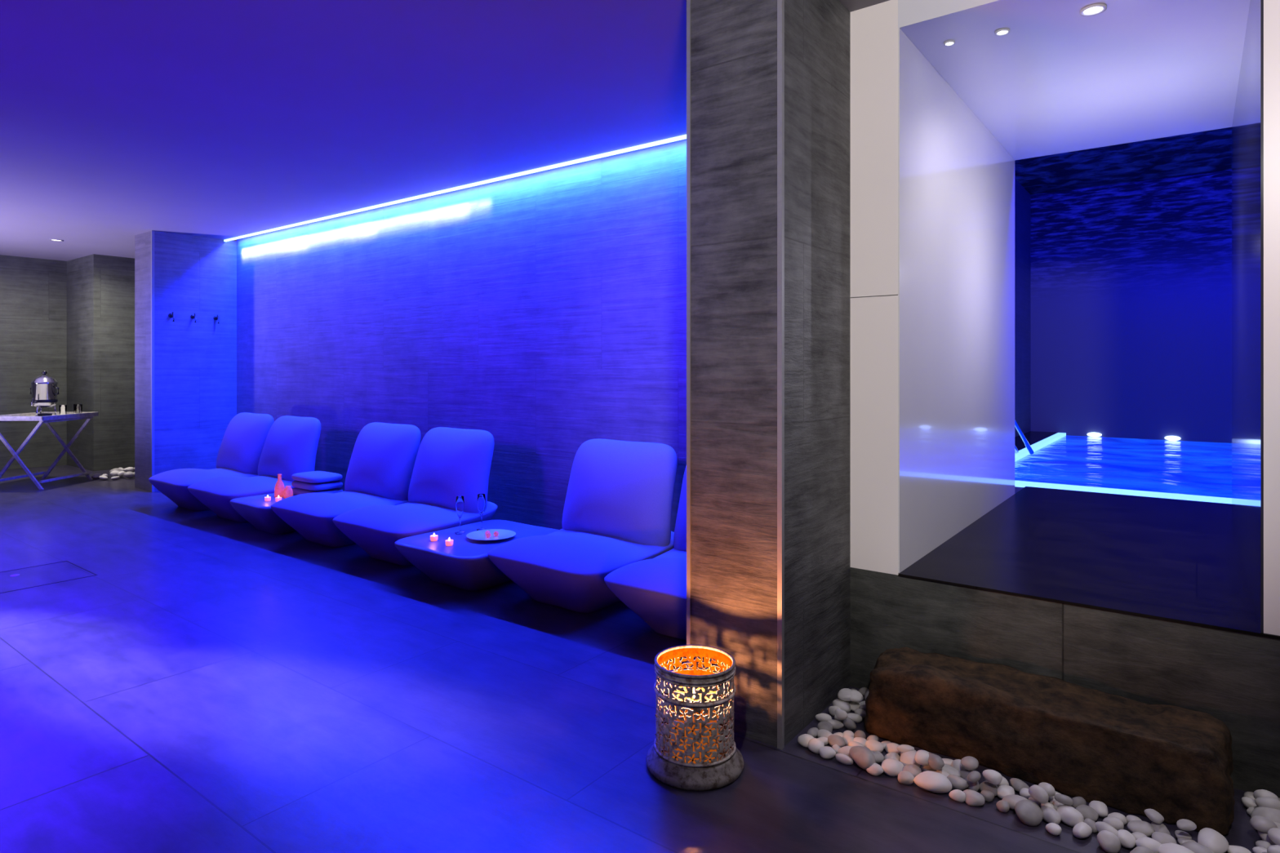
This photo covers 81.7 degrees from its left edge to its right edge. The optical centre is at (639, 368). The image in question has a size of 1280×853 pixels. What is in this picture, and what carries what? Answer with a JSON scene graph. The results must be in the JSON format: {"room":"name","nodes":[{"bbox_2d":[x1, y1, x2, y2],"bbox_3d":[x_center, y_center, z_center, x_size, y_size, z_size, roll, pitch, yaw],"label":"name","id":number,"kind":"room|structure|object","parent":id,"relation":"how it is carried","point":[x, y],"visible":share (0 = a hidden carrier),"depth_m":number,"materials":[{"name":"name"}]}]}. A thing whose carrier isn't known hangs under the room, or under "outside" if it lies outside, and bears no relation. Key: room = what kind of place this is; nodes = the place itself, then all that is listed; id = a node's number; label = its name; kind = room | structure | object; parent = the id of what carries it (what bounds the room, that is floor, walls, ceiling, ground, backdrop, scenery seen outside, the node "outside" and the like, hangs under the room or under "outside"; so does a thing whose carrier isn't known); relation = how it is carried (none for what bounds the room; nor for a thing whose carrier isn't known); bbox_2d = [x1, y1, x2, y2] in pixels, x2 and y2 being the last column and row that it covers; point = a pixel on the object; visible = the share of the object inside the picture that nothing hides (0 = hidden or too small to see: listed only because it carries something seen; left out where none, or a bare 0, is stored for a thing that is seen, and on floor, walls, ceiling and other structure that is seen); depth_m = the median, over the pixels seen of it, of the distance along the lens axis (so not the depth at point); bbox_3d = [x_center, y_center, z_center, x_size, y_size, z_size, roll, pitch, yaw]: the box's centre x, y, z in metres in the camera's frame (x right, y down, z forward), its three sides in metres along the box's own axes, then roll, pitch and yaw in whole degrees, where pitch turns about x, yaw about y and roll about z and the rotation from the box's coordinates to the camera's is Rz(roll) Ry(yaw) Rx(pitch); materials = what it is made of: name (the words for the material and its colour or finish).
{"room":"spa","nodes":[
{"label":"spa","id":0,"kind":"room"},
{"bbox_2d":[0,254,66,470],"bbox_3d":[-8.597,-0.075,7.535,0.200,2.550,7.700,0,0,37],"label":"wall","id":1,"kind":"structure","parent":0,"point":[33,291],"depth_m":8.96,"materials":[{"name":"tile"}]},
{"bbox_2d":[48,239,63,241],"bbox_3d":[-6.104,-1.347,7.737,0.120,0.006,0.120,0,0,37],"label":"recessed light","id":2,"kind":"object","parent":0,"point":[56,240],"depth_m":7.75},
{"bbox_2d":[66,253,134,471],"bbox_3d":[-6.309,-0.075,9.618,0.950,2.550,1.620,0,0,37],"label":"wall","id":3,"kind":"structure","parent":0,"point":[100,288],"depth_m":8.87,"materials":[{"name":"grey tile"}]},
{"bbox_2d":[134,231,236,492],"bbox_3d":[-4.384,-0.075,8.056,0.445,2.550,1.800,0,0,37],"label":"wall return","id":4,"kind":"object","parent":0,"point":[195,363],"depth_m":7.44,"materials":[{"name":"grey tile"}]},
{"bbox_2d":[151,230,154,492],"bbox_3d":[-4.751,-0.075,7.211,0.025,2.550,0.022,0,0,37],"label":"trim","id":5,"kind":"structure","parent":4,"relation":"attached to","point":[152,231],"depth_m":7.20,"materials":[{"name":"metal"}]},
{"bbox_2d":[168,311,174,321],"bbox_3d":[-4.618,-0.515,7.306,0.084,0.095,0.044,0,0,37],"label":"coat hook","id":6,"kind":"object","parent":4,"relation":"attached to","point":[170,315],"visible":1,"depth_m":7.29,"materials":[{"name":"black metal"}]},
{"bbox_2d":[190,313,196,322],"bbox_3d":[-4.498,-0.515,7.466,0.084,0.095,0.044,0,0,37],"label":"coat hook","id":7,"kind":"object","parent":4,"relation":"attached to","point":[193,316],"visible":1,"depth_m":7.45,"materials":[{"name":"black metal"}]},
{"bbox_2d":[213,314,219,323],"bbox_3d":[-4.365,-0.515,7.642,0.084,0.095,0.044,0,0,37],"label":"coat hook","id":8,"kind":"object","parent":4,"relation":"attached to","point":[215,317],"visible":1,"depth_m":7.63,"materials":[{"name":"black metal"}]},
{"bbox_2d":[0,0,888,261],"bbox_3d":[-3.227,-1.410,2.780,14.500,0.120,6.560,0,0,37],"label":"ceiling","id":9,"kind":"structure","parent":0,"point":[121,120],"depth_m":3.78,"materials":[{"name":"paint"}]},
{"bbox_2d":[223,134,686,241],"bbox_3d":[-1.656,-1.343,5.715,6.720,0.022,0.020,0,0,37],"label":"recessed light","id":10,"kind":"object","parent":9,"relation":"in","point":[684,136],"visible":0.64,"depth_m":5.28,"materials":[{"name":"white plastic"}]},
{"bbox_2d":[236,138,686,532],"bbox_3d":[-1.458,-0.135,5.816,6.925,2.670,0.160,0,0,37],"label":"wall","id":11,"kind":"structure","parent":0,"point":[544,313],"depth_m":5.38,"materials":[{"name":"grey tile"}]},
{"bbox_2d":[0,464,1262,852],"bbox_3d":[-2.884,1.249,3.235,14.500,0.102,7.700,0,0,37],"label":"floor","id":12,"kind":"structure","parent":0,"point":[217,684],"depth_m":2.51,"materials":[{"name":"tile"}]},
{"bbox_2d":[0,412,97,489],"bbox_3d":[-6.231,0.835,7.719,0.600,0.730,0.760,0,0,0],"label":"folding tray table","id":13,"kind":"object","parent":12,"relation":"on","point":[70,415],"visible":0.94,"depth_m":7.63,"materials":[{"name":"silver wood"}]},
{"bbox_2d":[29,370,59,416],"bbox_3d":[-6.230,0.257,7.728,0.238,0.486,0.241,0,0,-44],"label":"urn","id":14,"kind":"object","parent":13,"relation":"on","point":[44,388],"visible":0.97,"depth_m":7.67,"materials":[{"name":"silver metal"}]},
{"bbox_2d":[58,404,66,414],"bbox_3d":[-6.061,0.440,7.769,0.068,0.120,0.068,0,0,37],"label":"drinking glass","id":15,"kind":"object","parent":13,"relation":"on","point":[63,408],"visible":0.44,"depth_m":7.75,"materials":[{"name":"white"}]},
{"bbox_2d":[75,404,82,413],"bbox_3d":[-6.011,0.440,7.919,0.068,0.120,0.068,0,0,37],"label":"drinking glass","id":16,"kind":"object","parent":13,"relation":"on","point":[78,407],"visible":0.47,"depth_m":7.90,"materials":[{"name":"white"}]},
{"bbox_2d":[92,466,134,479],"bbox_3d":[-5.671,1.145,8.329,0.649,0.116,0.794,0,0,37],"label":"pebbles","id":17,"kind":"object","parent":12,"relation":"on","point":[128,473],"visible":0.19,"depth_m":8.08,"materials":[{"name":"white stone"}]},
{"bbox_2d":[148,412,274,511],"bbox_3d":[-3.760,0.804,6.529,0.747,0.792,0.830,0,0,37],"label":"lounge chair","id":18,"kind":"object","parent":12,"relation":"on","point":[244,438],"visible":0.76,"depth_m":6.50,"materials":[{"name":"white fabric"}]},
{"bbox_2d":[187,415,320,522],"bbox_3d":[-3.136,0.804,6.059,0.747,0.792,0.830,0,0,37],"label":"lounge chair","id":19,"kind":"object","parent":12,"relation":"on","point":[290,447],"visible":0.83,"depth_m":6.04,"materials":[{"name":"white fabric"}]},
{"bbox_2d":[229,493,296,534],"bbox_3d":[-2.628,1.085,5.621,0.573,0.231,0.751,0,0,37],"label":"side table","id":20,"kind":"object","parent":12,"relation":"on","point":[255,509],"visible":0.32,"depth_m":5.36,"materials":[{"name":"white plastic"}]},
{"bbox_2d":[264,495,271,501],"bbox_3d":[-2.758,0.956,5.481,0.044,0.044,0.044,0,0,37],"label":"tealight candle","id":21,"kind":"object","parent":20,"relation":"on","point":[268,498],"visible":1,"depth_m":5.47,"materials":[{"name":"wax"}]},
{"bbox_2d":[275,495,281,502],"bbox_3d":[-2.671,0.956,5.465,0.044,0.044,0.044,0,0,37],"label":"tealight candle","id":22,"kind":"object","parent":20,"relation":"on","point":[277,499],"visible":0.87,"depth_m":5.45,"materials":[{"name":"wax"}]},
{"bbox_2d":[274,473,284,497],"bbox_3d":[-2.754,0.890,5.653,0.076,0.175,0.076,0,0,37],"label":"glass bottle","id":23,"kind":"object","parent":20,"relation":"on","point":[279,487],"visible":0.91,"depth_m":5.63,"materials":[{"name":"glass"}]},
{"bbox_2d":[283,485,293,498],"bbox_3d":[-2.670,0.933,5.615,0.068,0.090,0.068,0,0,37],"label":"glass jar","id":24,"kind":"object","parent":20,"relation":"on","point":[288,491],"visible":0.84,"depth_m":5.59,"materials":[{"name":"glass"}]},
{"bbox_2d":[291,471,342,495],"bbox_3d":[-2.500,0.892,5.724,0.420,0.170,0.260,0,0,37],"label":"folded towels","id":25,"kind":"object","parent":20,"relation":"on","point":[313,482],"visible":0.88,"depth_m":5.62,"materials":[{"name":"white fabric"}]},
{"bbox_2d":[271,422,421,546],"bbox_3d":[-2.066,0.804,5.254,0.747,0.792,0.830,0,0,37],"label":"lounge chair","id":26,"kind":"object","parent":12,"relation":"on","point":[384,455],"visible":0.83,"depth_m":5.22,"materials":[{"name":"white fabric"}]},
{"bbox_2d":[332,426,497,565],"bbox_3d":[-1.443,0.804,4.785,0.747,0.792,0.830,0,0,37],"label":"lounge chair","id":27,"kind":"object","parent":12,"relation":"on","point":[451,463],"visible":0.91,"depth_m":4.76,"materials":[{"name":"white fabric"}]},
{"bbox_2d":[394,520,559,591],"bbox_3d":[-0.911,1.085,4.285,0.682,0.231,0.811,0,0,37],"label":"side table","id":28,"kind":"object","parent":12,"relation":"on","point":[466,565],"visible":0.65,"depth_m":4.05,"materials":[{"name":"white plastic"}]},
{"bbox_2d":[430,533,438,541],"bbox_3d":[-1.173,0.956,4.212,0.044,0.044,0.044,0,0,37],"label":"tealight candle","id":29,"kind":"object","parent":28,"relation":"on","point":[434,537],"visible":1,"depth_m":4.20,"materials":[{"name":"wax"}]},
{"bbox_2d":[444,537,453,546],"bbox_3d":[-1.057,0.956,4.100,0.044,0.044,0.044,0,0,37],"label":"tealight candle","id":30,"kind":"object","parent":28,"relation":"on","point":[449,542],"visible":1,"depth_m":4.08,"materials":[{"name":"wax"}]},
{"bbox_2d":[454,496,465,533],"bbox_3d":[-1.070,0.867,4.398,0.060,0.215,0.060,0,0,37],"label":"champagne flute","id":31,"kind":"object","parent":28,"relation":"on","point":[460,503],"visible":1,"depth_m":4.38,"materials":[{"name":"clear glass"}]},
{"bbox_2d":[476,493,486,530],"bbox_3d":[-0.960,0.867,4.478,0.060,0.215,0.060,0,0,37],"label":"champagne flute","id":32,"kind":"object","parent":28,"relation":"on","point":[481,497],"visible":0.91,"depth_m":4.46,"materials":[{"name":"clear glass"}]},
{"bbox_2d":[466,528,515,541],"bbox_3d":[-0.861,0.968,4.277,0.284,0.021,0.284,0,0,37],"label":"plate","id":33,"kind":"object","parent":28,"relation":"on","point":[503,534],"visible":0.88,"depth_m":4.29,"materials":[{"name":"white ceramic"}]},
{"bbox_2d":[484,530,498,537],"bbox_3d":[-0.868,0.953,4.277,0.082,0.030,0.082,0,0,37],"label":"strawberries","id":34,"kind":"object","parent":33,"relation":"on","point":[487,533],"visible":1,"depth_m":4.27,"materials":[{"name":"red food"}]},
{"bbox_2d":[487,438,676,613],"bbox_3d":[-0.284,0.804,3.913,0.747,0.792,0.830,0,0,37],"label":"lounge chair","id":35,"kind":"object","parent":12,"relation":"on","point":[617,513],"visible":0.95,"depth_m":3.88,"materials":[{"name":"white fabric"}]},
{"bbox_2d":[604,466,686,640],"bbox_3d":[0.339,0.804,3.443,0.747,0.792,0.830,0,0,37],"label":"lounge chair","id":36,"kind":"object","parent":12,"relation":"on","point":[655,589],"visible":0.16,"depth_m":3.25,"materials":[{"name":"white fabric"}]},
{"bbox_2d":[645,644,744,791],"bbox_3d":[0.166,1.040,2.241,0.296,0.320,0.296,0,0,-45],"label":"candle lantern","id":37,"kind":"object","parent":12,"relation":"on","point":[691,752],"visible":1,"depth_m":2.15,"materials":[{"name":"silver metal"}]},
{"bbox_2d":[797,687,1279,852],"bbox_3d":[1.568,1.166,1.849,2.364,0.082,0.568,0,0,37],"label":"pebbles","id":38,"kind":"object","parent":12,"relation":"on","point":[939,775],"visible":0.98,"depth_m":2.02,"materials":[{"name":"white stone"}]},
{"bbox_2d":[864,647,1235,835],"bbox_3d":[1.196,1.080,2.269,0.980,0.240,0.321,0,0,37],"label":"stone block","id":39,"kind":"object","parent":12,"relation":"on","point":[1129,756],"visible":0.98,"depth_m":2.15,"materials":[{"name":"brown stone"}]},
{"bbox_2d":[690,0,850,746],"bbox_3d":[0.774,-0.075,3.063,0.353,2.550,1.555,0,0,37],"label":"wall column","id":40,"kind":"structure","parent":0,"point":[734,42],"depth_m":2.47,"materials":[{"name":"grey stone"}]},
{"bbox_2d":[686,0,784,750],"bbox_3d":[0.309,-0.075,2.444,0.359,2.550,0.017,0,0,37],"label":"trim","id":41,"kind":"structure","parent":40,"relation":"attached to","point":[780,3],"depth_m":2.34,"materials":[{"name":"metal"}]},
{"bbox_2d":[850,0,898,575],"bbox_3d":[1.509,-0.300,3.597,0.179,2.100,2.137,0,0,37],"label":"wall","id":42,"kind":"structure","parent":0,"point":[874,28],"depth_m":2.74,"materials":[{"name":"white paint"}]},
{"bbox_2d":[897,27,1014,573],"bbox_3d":[1.583,-0.249,3.542,0.005,1.982,2.136,0,0,37],"label":"glass","id":43,"kind":"object","parent":42,"relation":"attached to","point":[956,180],"visible":1,"depth_m":3.20,"materials":[{"name":"clear glass"}]},
{"bbox_2d":[1014,178,1031,436],"bbox_3d":[3.050,-0.450,6.879,0.200,3.300,5.260,0,0,37],"label":"wall","id":44,"kind":"structure","parent":0,"point":[1022,197],"depth_m":8.46,"materials":[{"name":"paint"}]},
{"bbox_2d":[1014,431,1057,450],"bbox_3d":[3.295,0.975,6.788,0.300,0.450,5.110,0,0,37],"label":"pool deck","id":45,"kind":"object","parent":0,"point":[1032,437],"visible":0.14,"depth_m":8.04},
{"bbox_2d":[1014,418,1034,454],"bbox_3d":[2.913,0.421,6.032,0.356,0.656,1.180,0,0,37],"label":"pool handrail","id":46,"kind":"object","parent":45,"relation":"on","point":[1020,432],"depth_m":6.28,"materials":[{"name":"silver metal"}]},
{"bbox_2d":[1014,432,1231,503],"bbox_3d":[5.018,0.764,5.673,3.795,0.032,4.700,0,0,37],"label":"light strip","id":47,"kind":"object","parent":45,"relation":"on","point":[1024,452],"visible":0.37,"depth_m":4.59,"materials":[{"name":"white plastic"}]},
{"bbox_2d":[850,486,1279,798],"bbox_3d":[3.160,0.975,2.574,4.047,0.450,2.487,0,0,37],"label":"wall","id":48,"kind":"structure","parent":0,"point":[1232,677],"depth_m":2.32,"materials":[{"name":"stone"}]},
{"bbox_2d":[897,0,1250,159],"bbox_3d":[1.987,-1.295,3.237,1.018,0.110,2.137,0,0,37],"label":"ceiling","id":49,"kind":"structure","parent":0,"point":[1061,80],"depth_m":3.02,"materials":[{"name":"white paint"}]},
{"bbox_2d":[943,40,955,46],"bbox_3d":[1.175,-1.237,2.808,0.040,0.006,0.040,0,0,37],"label":"recessed light","id":50,"kind":"object","parent":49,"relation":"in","point":[950,42],"depth_m":2.81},
{"bbox_2d":[995,28,1009,35],"bbox_3d":[1.331,-1.237,2.716,0.050,0.006,0.050,0,0,37],"label":"recessed light","id":51,"kind":"object","parent":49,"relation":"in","point":[1001,32],"depth_m":2.72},
{"bbox_2d":[1080,3,1106,16],"bbox_3d":[1.561,-1.237,2.548,0.080,0.006,0.080,0,0,37],"label":"recessed light","id":52,"kind":"object","parent":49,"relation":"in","point":[1094,9],"depth_m":2.55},
{"bbox_2d":[898,486,1279,639],"bbox_3d":[3.231,0.746,2.515,3.863,0.008,2.495,0,0,37],"label":"floor","id":53,"kind":"structure","parent":0,"point":[1179,561],"depth_m":2.89,"materials":[{"name":"grey tile"}]},
{"bbox_2d":[1014,435,1231,497],"bbox_3d":[5.033,0.990,5.693,3.795,0.420,4.750,0,0,37],"label":"pool water","id":54,"kind":"object","parent":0,"point":[1204,468],"visible":0.33,"depth_m":6.01,"materials":[{"name":"blue liquid"}]},
{"bbox_2d":[1087,432,1102,436],"bbox_3d":[5.215,0.755,8.491,0.144,0.051,0.060,0,0,37],"label":"lamp","id":55,"kind":"object","parent":54,"relation":"on","point":[1091,434],"visible":1,"depth_m":8.47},
{"bbox_2d":[1164,435,1180,440],"bbox_3d":[5.798,0.755,8.052,0.144,0.051,0.060,0,0,37],"label":"lamp","id":56,"kind":"object","parent":54,"relation":"on","point":[1167,437],"visible":1,"depth_m":8.03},
{"bbox_2d":[1014,127,1231,195],"bbox_3d":[4.840,-2.150,5.681,4.500,0.100,5.500,0,0,37],"label":"ceiling","id":57,"kind":"structure","parent":0,"point":[1206,151],"depth_m":7.57,"materials":[{"name":"stone"}]},
{"bbox_2d":[1031,169,1231,443],"bbox_3d":[6.422,-0.450,7.783,4.500,3.300,0.240,0,0,37],"label":"wall","id":58,"kind":"structure","parent":0,"point":[1131,282],"depth_m":8.30,"materials":[{"name":"stone"}]},
{"bbox_2d":[1263,0,1279,635],"bbox_3d":[3.533,-0.304,2.074,2.850,2.092,2.137,0,0,37],"label":"wall","id":59,"kind":"structure","parent":0,"point":[1271,7],"depth_m":2.07,"materials":[{"name":"white paint"}]},
{"bbox_2d":[1231,0,1263,632],"bbox_3d":[2.392,-0.249,2.933,0.006,1.982,2.136,0,0,37],"label":"glass","id":60,"kind":"object","parent":59,"relation":"attached to","point":[1247,126],"visible":1,"depth_m":2.53,"materials":[{"name":"clear glass"}]}
]}

